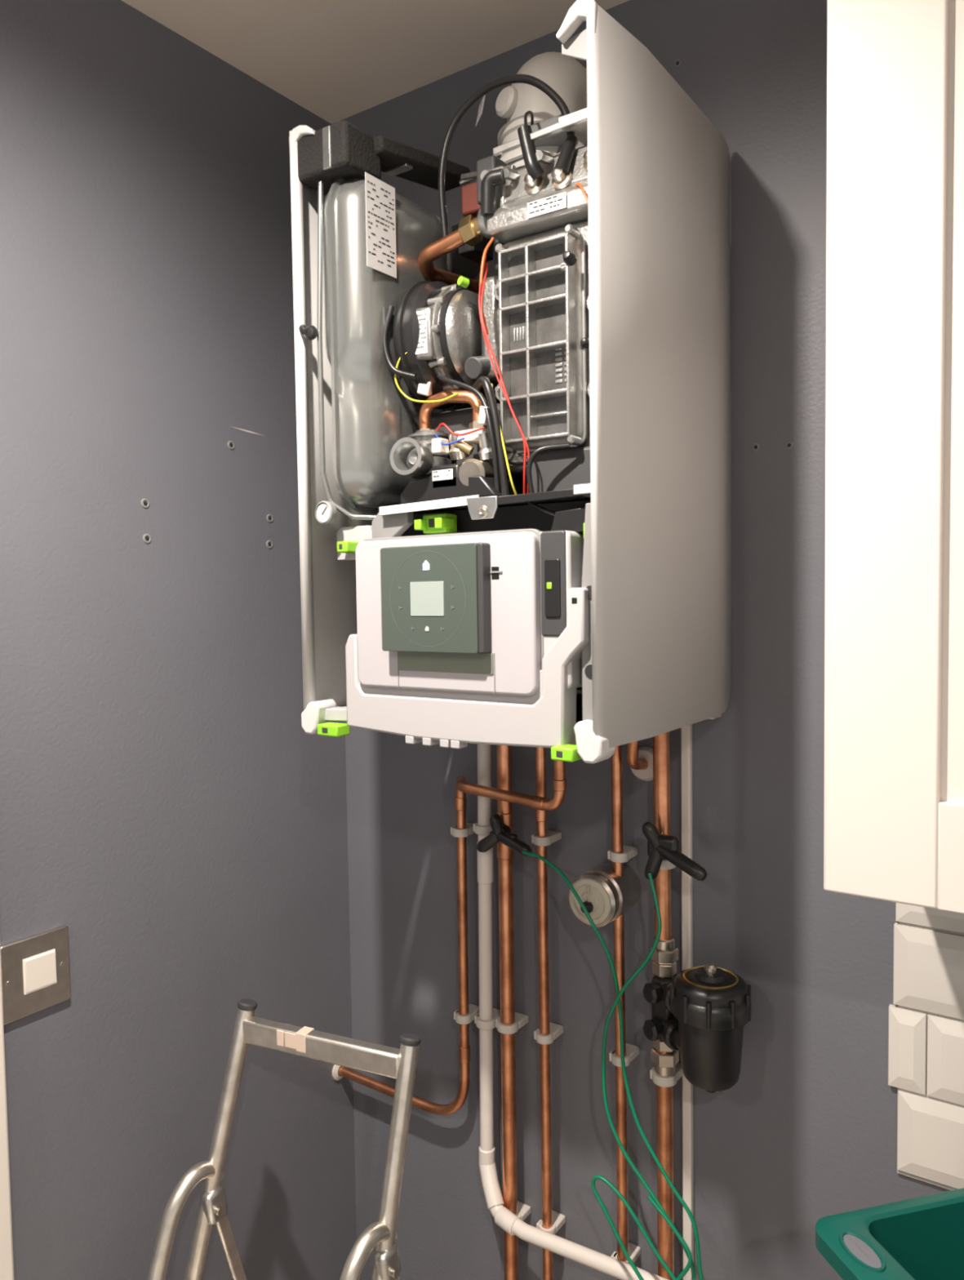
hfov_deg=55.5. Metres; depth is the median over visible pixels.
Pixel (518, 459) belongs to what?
cover
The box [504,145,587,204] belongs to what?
door
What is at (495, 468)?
black loom
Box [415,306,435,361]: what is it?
label
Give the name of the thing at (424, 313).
print
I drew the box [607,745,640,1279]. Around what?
copper pipe
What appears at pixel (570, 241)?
rib
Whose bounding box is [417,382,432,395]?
connector
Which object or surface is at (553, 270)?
rib
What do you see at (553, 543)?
control panel
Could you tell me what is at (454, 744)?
clip
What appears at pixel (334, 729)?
clip
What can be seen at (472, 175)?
top rear rail
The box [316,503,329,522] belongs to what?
pressure gauge face
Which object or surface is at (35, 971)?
light switch
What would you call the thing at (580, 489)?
bracket
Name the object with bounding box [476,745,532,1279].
copper pipe
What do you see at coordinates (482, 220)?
steel collar
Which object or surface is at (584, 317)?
rim
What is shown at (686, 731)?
cable conduit
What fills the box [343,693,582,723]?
base tray
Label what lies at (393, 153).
foam
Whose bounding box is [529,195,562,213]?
print
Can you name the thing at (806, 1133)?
wall
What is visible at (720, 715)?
tab
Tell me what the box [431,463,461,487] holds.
motor
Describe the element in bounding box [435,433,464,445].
wire
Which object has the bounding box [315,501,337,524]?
pressure gauge
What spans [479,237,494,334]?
wire
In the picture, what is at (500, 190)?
burner side lug
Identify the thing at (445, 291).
rib
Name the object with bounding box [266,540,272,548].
rim
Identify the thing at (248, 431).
paint scratch
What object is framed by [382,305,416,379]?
hose
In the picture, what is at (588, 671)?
column hole
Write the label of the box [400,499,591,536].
shelf
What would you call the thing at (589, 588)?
column hole
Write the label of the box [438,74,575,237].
cable
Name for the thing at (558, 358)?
hx digit
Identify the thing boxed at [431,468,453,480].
label
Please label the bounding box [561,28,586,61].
top web
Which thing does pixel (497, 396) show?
boss
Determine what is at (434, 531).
clip
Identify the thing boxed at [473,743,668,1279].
pipe
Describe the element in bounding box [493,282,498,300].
boss
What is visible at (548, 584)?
wall control
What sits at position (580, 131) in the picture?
bracket
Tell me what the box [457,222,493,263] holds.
housing
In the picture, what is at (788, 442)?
rim
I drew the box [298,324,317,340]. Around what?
clip
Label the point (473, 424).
nut
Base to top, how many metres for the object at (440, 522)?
0.012 m
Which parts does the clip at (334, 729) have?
green clip slot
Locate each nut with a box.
[457,214,483,246]
[468,421,488,429]
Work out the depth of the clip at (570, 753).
0.92 m
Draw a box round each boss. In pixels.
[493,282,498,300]
[495,383,500,400]
[506,453,515,462]
[586,234,588,244]
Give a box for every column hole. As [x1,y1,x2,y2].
[584,664,592,678]
[586,585,591,599]
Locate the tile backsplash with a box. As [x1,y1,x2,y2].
[888,902,963,1190]
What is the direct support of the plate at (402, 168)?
on the foam
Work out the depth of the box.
1.03 m
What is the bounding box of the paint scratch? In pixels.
[233,426,263,435]
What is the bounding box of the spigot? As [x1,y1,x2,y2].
[471,217,483,236]
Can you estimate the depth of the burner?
1.09 m
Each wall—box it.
[0,0,356,1279]
[333,0,950,1279]
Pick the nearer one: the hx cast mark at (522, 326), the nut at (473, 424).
the hx cast mark at (522, 326)
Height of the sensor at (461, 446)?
0.019 m
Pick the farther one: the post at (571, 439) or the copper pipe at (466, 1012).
the copper pipe at (466, 1012)
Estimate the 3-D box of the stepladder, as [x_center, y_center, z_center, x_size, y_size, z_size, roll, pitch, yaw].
[-0.321,1.075,1.135,0.383,1.148,0.685,1,3,35]
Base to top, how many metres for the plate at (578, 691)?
0.712 m
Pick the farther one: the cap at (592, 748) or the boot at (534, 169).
the boot at (534, 169)
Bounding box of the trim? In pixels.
[0,951,13,1279]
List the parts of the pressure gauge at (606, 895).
knob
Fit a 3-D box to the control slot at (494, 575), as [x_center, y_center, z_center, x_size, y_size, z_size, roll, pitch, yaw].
[0.015,-0.071,0.970,0.010,0.014,0.003,1,3,35]
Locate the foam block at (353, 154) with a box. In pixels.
[297,120,381,195]
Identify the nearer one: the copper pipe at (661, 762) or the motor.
the motor
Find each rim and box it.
[140,498,149,508]
[142,533,151,543]
[227,440,235,449]
[266,514,273,522]
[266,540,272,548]
[511,234,586,453]
[674,58,681,67]
[751,443,759,451]
[785,441,793,449]
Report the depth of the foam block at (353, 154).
1.09 m
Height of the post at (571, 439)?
0.010 m
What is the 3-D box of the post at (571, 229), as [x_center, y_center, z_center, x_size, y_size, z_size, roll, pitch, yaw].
[0.098,-0.446,0.999,0.010,0.010,0.020,1,3,35]
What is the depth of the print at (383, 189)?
1.10 m
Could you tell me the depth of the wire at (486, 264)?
1.04 m
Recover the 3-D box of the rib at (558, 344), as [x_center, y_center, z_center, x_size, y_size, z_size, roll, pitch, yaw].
[0.062,-0.327,1.031,0.089,0.004,0.020,1,3,35]
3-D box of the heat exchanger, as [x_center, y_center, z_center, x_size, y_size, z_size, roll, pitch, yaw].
[0.067,-0.334,1.037,0.083,0.212,0.002,1,3,35]
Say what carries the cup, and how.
on the base at (422, 489)
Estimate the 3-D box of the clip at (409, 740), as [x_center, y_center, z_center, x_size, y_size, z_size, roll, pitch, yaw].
[-0.079,0.115,1.062,0.012,0.009,0.017,1,3,35]
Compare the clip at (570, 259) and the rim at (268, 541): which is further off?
the rim at (268, 541)
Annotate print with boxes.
[367,180,395,266]
[416,313,426,348]
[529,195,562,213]
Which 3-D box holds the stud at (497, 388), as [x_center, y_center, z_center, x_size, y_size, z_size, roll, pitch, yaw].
[0.021,-0.294,1.074,0.006,0.006,0.012,1,3,35]
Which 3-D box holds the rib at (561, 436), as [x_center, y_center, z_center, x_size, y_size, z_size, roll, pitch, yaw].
[0.064,-0.227,1.036,0.089,0.004,0.020,1,3,35]
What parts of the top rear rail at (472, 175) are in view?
rail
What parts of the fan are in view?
fan lug, fan lug, fan lug, fan lug, fan lug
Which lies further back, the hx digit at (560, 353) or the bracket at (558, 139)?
the bracket at (558, 139)
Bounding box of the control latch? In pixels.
[489,570,502,573]
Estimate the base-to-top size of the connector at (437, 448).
0.018 m
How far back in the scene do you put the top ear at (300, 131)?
1.10 m
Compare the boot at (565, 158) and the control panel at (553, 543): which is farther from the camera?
the boot at (565, 158)
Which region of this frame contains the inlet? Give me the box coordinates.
[464,355,490,379]
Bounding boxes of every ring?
[390,551,465,646]
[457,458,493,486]
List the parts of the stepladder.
handrail post, leg, handrail, handrail post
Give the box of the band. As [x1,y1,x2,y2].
[438,288,483,389]
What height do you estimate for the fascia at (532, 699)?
0.068 m
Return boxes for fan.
[426,284,490,391]
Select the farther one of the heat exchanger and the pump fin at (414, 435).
the pump fin at (414, 435)
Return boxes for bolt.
[502,167,519,181]
[506,215,513,222]
[536,150,553,164]
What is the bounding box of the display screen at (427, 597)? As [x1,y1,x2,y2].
[409,581,444,616]
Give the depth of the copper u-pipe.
1.10 m
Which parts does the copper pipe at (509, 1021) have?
valve handle, valve stem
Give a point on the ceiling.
(338, 60)
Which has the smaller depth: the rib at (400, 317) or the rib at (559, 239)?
the rib at (559, 239)
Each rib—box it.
[396,280,453,409]
[432,286,470,391]
[497,250,511,439]
[499,233,565,257]
[499,263,565,286]
[499,293,565,314]
[500,339,566,358]
[501,387,567,404]
[503,432,568,445]
[524,244,537,442]
[533,410,566,419]
[564,232,577,436]
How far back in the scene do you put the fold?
1.14 m
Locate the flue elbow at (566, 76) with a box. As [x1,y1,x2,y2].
[506,51,586,122]
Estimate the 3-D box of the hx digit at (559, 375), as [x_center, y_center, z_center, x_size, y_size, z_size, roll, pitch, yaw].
[0.086,-0.296,1.025,0.008,0.003,0.002,1,3,35]
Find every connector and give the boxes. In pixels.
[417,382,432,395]
[431,437,448,455]
[454,427,488,444]
[461,182,480,217]
[477,405,487,425]
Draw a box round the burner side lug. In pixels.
[492,165,508,208]
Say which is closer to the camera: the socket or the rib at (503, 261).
the rib at (503, 261)
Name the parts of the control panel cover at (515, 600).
strip groove, olive strip, strip groove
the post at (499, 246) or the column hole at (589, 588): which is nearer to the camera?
the column hole at (589, 588)
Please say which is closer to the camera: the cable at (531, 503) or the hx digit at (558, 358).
the cable at (531, 503)
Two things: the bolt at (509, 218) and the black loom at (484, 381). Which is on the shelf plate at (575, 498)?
the black loom at (484, 381)
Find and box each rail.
[460,164,515,180]
[493,111,587,156]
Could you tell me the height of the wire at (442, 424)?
0.018 m
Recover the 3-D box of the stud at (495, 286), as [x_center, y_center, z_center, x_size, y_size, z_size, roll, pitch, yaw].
[0.019,-0.410,1.069,0.006,0.006,0.012,1,3,35]
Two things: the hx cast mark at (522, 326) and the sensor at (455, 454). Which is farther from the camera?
the sensor at (455, 454)
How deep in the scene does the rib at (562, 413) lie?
1.03 m
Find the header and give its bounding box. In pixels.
[486,179,588,244]
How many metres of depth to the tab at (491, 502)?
1.00 m
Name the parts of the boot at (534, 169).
arm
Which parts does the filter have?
isolator knob, isolator knob, filter arm, filter arm, lid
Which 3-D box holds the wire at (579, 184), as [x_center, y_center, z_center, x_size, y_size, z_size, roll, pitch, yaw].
[0.109,-0.458,0.992,0.014,0.092,0.044,-2,3,-26]
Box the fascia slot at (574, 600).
[571,597,577,603]
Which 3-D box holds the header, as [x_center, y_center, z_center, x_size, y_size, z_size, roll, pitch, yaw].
[0.132,-0.502,1.107,0.166,0.052,0.212,1,3,35]
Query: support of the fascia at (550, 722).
attached to the column
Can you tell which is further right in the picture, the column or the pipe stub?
the pipe stub
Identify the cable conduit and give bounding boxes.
[680,724,693,1279]
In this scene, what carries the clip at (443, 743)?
attached to the fascia at (550, 722)
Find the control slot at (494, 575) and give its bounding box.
[491,566,499,579]
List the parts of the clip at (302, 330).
black wing knob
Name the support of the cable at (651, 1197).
on the floor
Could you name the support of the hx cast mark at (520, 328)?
attached to the cover at (518, 459)
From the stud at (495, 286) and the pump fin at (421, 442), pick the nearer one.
the stud at (495, 286)
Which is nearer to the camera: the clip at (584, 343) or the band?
the clip at (584, 343)
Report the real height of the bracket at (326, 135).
0.048 m
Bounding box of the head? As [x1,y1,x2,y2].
[410,429,452,479]
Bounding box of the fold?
[302,184,315,697]
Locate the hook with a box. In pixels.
[301,698,336,734]
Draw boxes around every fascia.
[345,587,589,747]
[358,670,542,703]
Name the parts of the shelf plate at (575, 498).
shelf lip, plate, shelf lip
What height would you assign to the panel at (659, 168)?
0.720 m
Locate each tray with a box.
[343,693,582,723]
[551,506,585,533]
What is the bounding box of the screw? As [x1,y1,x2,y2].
[477,505,488,517]
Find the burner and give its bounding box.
[555,140,587,155]
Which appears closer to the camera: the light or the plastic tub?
the plastic tub
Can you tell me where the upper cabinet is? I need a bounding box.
[823,0,963,913]
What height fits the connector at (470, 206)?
0.036 m
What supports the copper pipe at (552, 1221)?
attached to the wall at (806, 1133)
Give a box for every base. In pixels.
[400,475,527,504]
[497,111,561,168]
[524,173,544,194]
[551,168,572,190]
[583,150,587,172]
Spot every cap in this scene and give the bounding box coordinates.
[495,85,518,118]
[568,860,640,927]
[573,720,614,764]
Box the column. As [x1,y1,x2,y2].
[581,502,592,720]
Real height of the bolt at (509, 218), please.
0.014 m
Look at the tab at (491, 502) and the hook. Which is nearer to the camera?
the tab at (491, 502)
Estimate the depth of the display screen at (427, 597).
1.00 m
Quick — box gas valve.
[481,275,499,382]
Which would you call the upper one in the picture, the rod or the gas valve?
the rod
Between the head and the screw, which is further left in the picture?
the head
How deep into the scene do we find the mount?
1.14 m
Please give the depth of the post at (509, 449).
1.06 m
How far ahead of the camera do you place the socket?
1.38 m
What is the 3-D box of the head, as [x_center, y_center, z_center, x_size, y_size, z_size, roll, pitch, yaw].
[-0.063,-0.228,1.129,0.052,0.055,0.052,1,3,35]
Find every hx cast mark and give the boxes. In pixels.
[513,328,515,342]
[516,327,518,341]
[519,327,521,340]
[522,326,524,339]
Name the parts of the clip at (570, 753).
green clip slot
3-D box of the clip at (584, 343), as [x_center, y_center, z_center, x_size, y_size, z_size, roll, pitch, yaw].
[0.113,-0.328,1.009,0.011,0.011,0.011,1,3,35]
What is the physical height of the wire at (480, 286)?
0.290 m
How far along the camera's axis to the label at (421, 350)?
1.09 m
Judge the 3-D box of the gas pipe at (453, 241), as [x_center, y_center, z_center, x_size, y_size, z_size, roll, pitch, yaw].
[-0.011,-0.483,1.190,0.096,0.049,0.163,1,3,35]
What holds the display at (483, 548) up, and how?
attached to the control panel cover at (515, 600)
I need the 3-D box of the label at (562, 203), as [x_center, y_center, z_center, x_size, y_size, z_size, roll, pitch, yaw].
[0.072,-0.483,1.018,0.050,0.017,0.001,1,3,35]
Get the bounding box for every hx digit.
[555,351,562,355]
[555,357,562,361]
[555,363,562,367]
[555,368,562,372]
[555,373,562,377]
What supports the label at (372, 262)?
attached to the vessel
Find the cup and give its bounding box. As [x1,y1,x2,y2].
[390,437,433,476]
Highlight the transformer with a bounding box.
[476,155,509,205]
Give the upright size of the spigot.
0.026 m
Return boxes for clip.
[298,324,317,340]
[316,721,350,737]
[337,541,358,553]
[405,735,422,743]
[422,513,457,534]
[422,737,439,746]
[440,739,450,747]
[450,740,467,748]
[551,744,582,762]
[562,250,577,266]
[580,337,589,348]
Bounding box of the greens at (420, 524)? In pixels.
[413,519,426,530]
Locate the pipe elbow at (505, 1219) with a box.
[479,1146,520,1235]
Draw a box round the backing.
[452,224,582,689]
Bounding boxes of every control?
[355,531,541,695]
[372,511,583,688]
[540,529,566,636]
[546,582,551,589]
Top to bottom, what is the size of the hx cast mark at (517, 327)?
0.015 m
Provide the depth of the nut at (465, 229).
1.10 m
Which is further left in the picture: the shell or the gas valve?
the shell
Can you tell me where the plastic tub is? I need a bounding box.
[815,1187,963,1279]
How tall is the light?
0.010 m
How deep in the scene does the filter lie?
1.13 m
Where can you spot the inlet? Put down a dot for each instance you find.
(475, 367)
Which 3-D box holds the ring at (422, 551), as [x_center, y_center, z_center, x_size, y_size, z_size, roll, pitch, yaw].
[-0.060,-0.045,1.001,0.105,0.105,0.001,1,3,35]
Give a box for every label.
[364,172,396,278]
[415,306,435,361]
[415,310,427,354]
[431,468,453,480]
[527,191,566,218]
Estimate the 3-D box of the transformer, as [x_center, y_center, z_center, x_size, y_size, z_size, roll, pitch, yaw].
[0.016,-0.553,1.115,0.027,0.052,0.045,1,3,35]
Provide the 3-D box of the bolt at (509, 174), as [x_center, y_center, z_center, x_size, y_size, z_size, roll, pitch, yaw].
[0.033,-0.537,1.057,0.012,0.014,0.024,1,3,35]
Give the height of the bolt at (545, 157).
0.014 m
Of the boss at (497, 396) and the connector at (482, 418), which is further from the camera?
the boss at (497, 396)
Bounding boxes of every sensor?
[448,431,469,460]
[454,440,473,455]
[477,431,492,460]
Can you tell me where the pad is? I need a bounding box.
[544,558,560,617]
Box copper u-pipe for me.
[418,390,482,429]
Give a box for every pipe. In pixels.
[316,181,376,519]
[332,760,566,1115]
[417,229,479,293]
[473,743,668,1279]
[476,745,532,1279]
[531,746,565,1279]
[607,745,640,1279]
[642,731,707,1279]
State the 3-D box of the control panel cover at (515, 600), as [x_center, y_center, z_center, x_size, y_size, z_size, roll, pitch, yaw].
[-0.043,-0.029,1.021,0.248,0.171,0.018,1,3,35]
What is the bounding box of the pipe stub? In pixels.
[626,740,653,781]
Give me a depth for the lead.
1.06 m
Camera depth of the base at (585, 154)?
1.00 m
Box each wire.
[394,351,458,403]
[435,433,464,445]
[436,422,484,435]
[478,254,529,493]
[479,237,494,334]
[480,262,526,493]
[491,383,517,494]
[574,182,588,205]
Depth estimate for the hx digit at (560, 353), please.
1.02 m
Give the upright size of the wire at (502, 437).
0.141 m
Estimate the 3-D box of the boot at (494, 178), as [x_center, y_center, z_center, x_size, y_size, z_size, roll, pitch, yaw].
[0.012,-0.516,1.058,0.032,0.048,0.020,1,3,35]
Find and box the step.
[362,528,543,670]
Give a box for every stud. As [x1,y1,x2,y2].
[493,284,498,291]
[494,386,499,392]
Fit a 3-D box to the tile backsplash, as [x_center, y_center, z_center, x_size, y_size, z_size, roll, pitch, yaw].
[0.962,0.437,0.773,1.149,0.431,0.010,1,3,35]
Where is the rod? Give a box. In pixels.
[459,154,523,185]
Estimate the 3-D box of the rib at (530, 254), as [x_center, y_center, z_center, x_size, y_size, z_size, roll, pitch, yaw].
[0.056,-0.334,1.035,0.004,0.218,0.020,1,3,35]
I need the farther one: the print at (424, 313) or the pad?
the print at (424, 313)
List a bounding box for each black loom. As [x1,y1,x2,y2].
[432,366,500,492]
[472,376,510,495]
[526,443,569,493]
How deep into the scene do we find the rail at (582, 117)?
1.01 m
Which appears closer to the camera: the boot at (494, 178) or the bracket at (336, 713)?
the boot at (494, 178)
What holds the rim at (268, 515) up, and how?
attached to the wall at (166, 802)
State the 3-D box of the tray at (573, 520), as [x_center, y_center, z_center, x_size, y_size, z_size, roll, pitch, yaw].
[0.101,-0.125,0.966,0.046,0.026,0.035,1,3,35]
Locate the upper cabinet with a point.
(894, 802)
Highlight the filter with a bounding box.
[642,936,751,1093]
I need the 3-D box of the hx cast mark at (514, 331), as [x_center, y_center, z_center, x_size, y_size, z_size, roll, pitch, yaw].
[0.037,-0.351,1.055,0.002,0.015,0.002,1,3,35]
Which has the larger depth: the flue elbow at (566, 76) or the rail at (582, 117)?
the flue elbow at (566, 76)
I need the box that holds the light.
[422,560,429,569]
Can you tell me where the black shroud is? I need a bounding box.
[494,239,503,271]
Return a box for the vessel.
[328,177,447,514]
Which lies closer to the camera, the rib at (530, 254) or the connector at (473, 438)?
the rib at (530, 254)
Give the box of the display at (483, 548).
[391,542,491,653]
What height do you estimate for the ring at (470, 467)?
0.036 m
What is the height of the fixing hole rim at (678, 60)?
0.010 m
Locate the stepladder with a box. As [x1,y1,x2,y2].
[146,998,421,1279]
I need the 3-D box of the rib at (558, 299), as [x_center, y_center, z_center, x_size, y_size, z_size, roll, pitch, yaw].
[0.062,-0.377,1.029,0.089,0.004,0.020,1,3,35]
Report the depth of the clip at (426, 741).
1.04 m
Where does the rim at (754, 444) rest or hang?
attached to the wall at (806, 1133)
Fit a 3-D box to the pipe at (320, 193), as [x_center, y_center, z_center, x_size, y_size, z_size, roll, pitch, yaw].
[-0.160,-0.350,1.116,0.081,0.408,0.013,-1,3,-2]
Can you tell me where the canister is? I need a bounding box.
[677,1019,744,1093]
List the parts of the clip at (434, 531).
green clip slot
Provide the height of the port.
0.020 m
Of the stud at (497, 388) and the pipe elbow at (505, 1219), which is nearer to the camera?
the stud at (497, 388)
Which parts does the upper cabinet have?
door rail, door panel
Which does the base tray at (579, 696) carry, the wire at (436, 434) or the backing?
the backing
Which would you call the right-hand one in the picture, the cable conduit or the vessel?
the cable conduit
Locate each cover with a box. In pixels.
[507,224,590,465]
[509,237,583,451]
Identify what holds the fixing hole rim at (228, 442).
attached to the wall at (166, 802)
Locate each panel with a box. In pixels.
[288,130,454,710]
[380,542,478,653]
[586,3,731,747]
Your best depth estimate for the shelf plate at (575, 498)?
1.02 m
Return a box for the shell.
[323,178,373,514]
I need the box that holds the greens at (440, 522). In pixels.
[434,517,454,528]
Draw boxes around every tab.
[466,495,497,519]
[707,714,721,719]
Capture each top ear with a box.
[288,124,315,146]
[555,0,599,44]
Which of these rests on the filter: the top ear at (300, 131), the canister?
the canister
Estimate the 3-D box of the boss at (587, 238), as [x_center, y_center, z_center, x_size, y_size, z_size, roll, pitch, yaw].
[0.126,-0.443,1.007,0.026,0.026,0.006,1,3,35]
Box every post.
[494,243,507,253]
[504,444,513,453]
[560,261,564,271]
[564,223,580,238]
[566,435,582,445]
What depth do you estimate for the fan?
1.10 m
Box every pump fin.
[408,432,448,439]
[418,440,450,448]
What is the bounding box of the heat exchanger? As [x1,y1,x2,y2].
[508,243,566,439]
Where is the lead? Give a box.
[524,111,533,125]
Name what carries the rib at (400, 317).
attached to the scroll
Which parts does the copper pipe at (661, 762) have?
valve handle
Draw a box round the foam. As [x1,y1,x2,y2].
[373,134,470,191]
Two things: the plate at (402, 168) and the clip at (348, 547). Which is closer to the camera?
the clip at (348, 547)
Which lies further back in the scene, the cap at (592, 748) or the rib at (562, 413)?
the rib at (562, 413)
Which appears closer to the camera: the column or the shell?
the column
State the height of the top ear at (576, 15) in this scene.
0.040 m
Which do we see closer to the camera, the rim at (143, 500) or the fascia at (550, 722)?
the fascia at (550, 722)
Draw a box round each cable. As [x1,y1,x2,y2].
[438,74,575,237]
[522,850,703,1279]
[527,501,555,515]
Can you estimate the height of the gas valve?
0.120 m
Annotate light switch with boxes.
[0,925,71,1024]
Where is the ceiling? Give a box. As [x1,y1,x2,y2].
[121,0,629,124]
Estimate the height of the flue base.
0.066 m
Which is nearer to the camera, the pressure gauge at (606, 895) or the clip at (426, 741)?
the clip at (426, 741)
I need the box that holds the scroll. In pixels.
[392,280,458,406]
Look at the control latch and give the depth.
0.97 m
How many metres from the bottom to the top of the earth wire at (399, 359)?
0.068 m
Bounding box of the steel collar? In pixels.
[477,208,492,239]
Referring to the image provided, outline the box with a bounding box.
[529,446,590,493]
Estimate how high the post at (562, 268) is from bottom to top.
0.010 m
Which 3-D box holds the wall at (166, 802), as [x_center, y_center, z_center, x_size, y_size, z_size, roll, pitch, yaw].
[-1.159,0.453,0.372,0.120,2.493,3.320,1,3,35]
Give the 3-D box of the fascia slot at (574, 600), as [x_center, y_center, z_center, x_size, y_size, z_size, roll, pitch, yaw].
[0.093,-0.040,0.923,0.006,0.006,0.002,1,3,35]
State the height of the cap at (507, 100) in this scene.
0.036 m
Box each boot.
[480,168,506,217]
[517,124,544,181]
[553,134,577,174]
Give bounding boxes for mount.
[337,525,372,560]
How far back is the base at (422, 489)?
1.07 m
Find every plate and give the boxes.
[378,488,591,515]
[385,163,413,176]
[576,689,728,706]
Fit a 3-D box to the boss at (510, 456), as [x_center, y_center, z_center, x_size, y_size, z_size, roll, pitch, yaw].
[0.028,-0.223,1.088,0.026,0.026,0.006,1,3,35]
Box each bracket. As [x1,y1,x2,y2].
[322,125,332,169]
[324,706,346,720]
[529,114,566,146]
[558,107,587,142]
[573,483,591,497]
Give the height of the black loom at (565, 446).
0.059 m
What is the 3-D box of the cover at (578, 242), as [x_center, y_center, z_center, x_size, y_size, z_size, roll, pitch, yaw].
[0.072,-0.335,1.044,0.099,0.230,0.016,1,3,35]
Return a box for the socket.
[477,841,493,884]
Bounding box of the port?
[480,168,493,180]

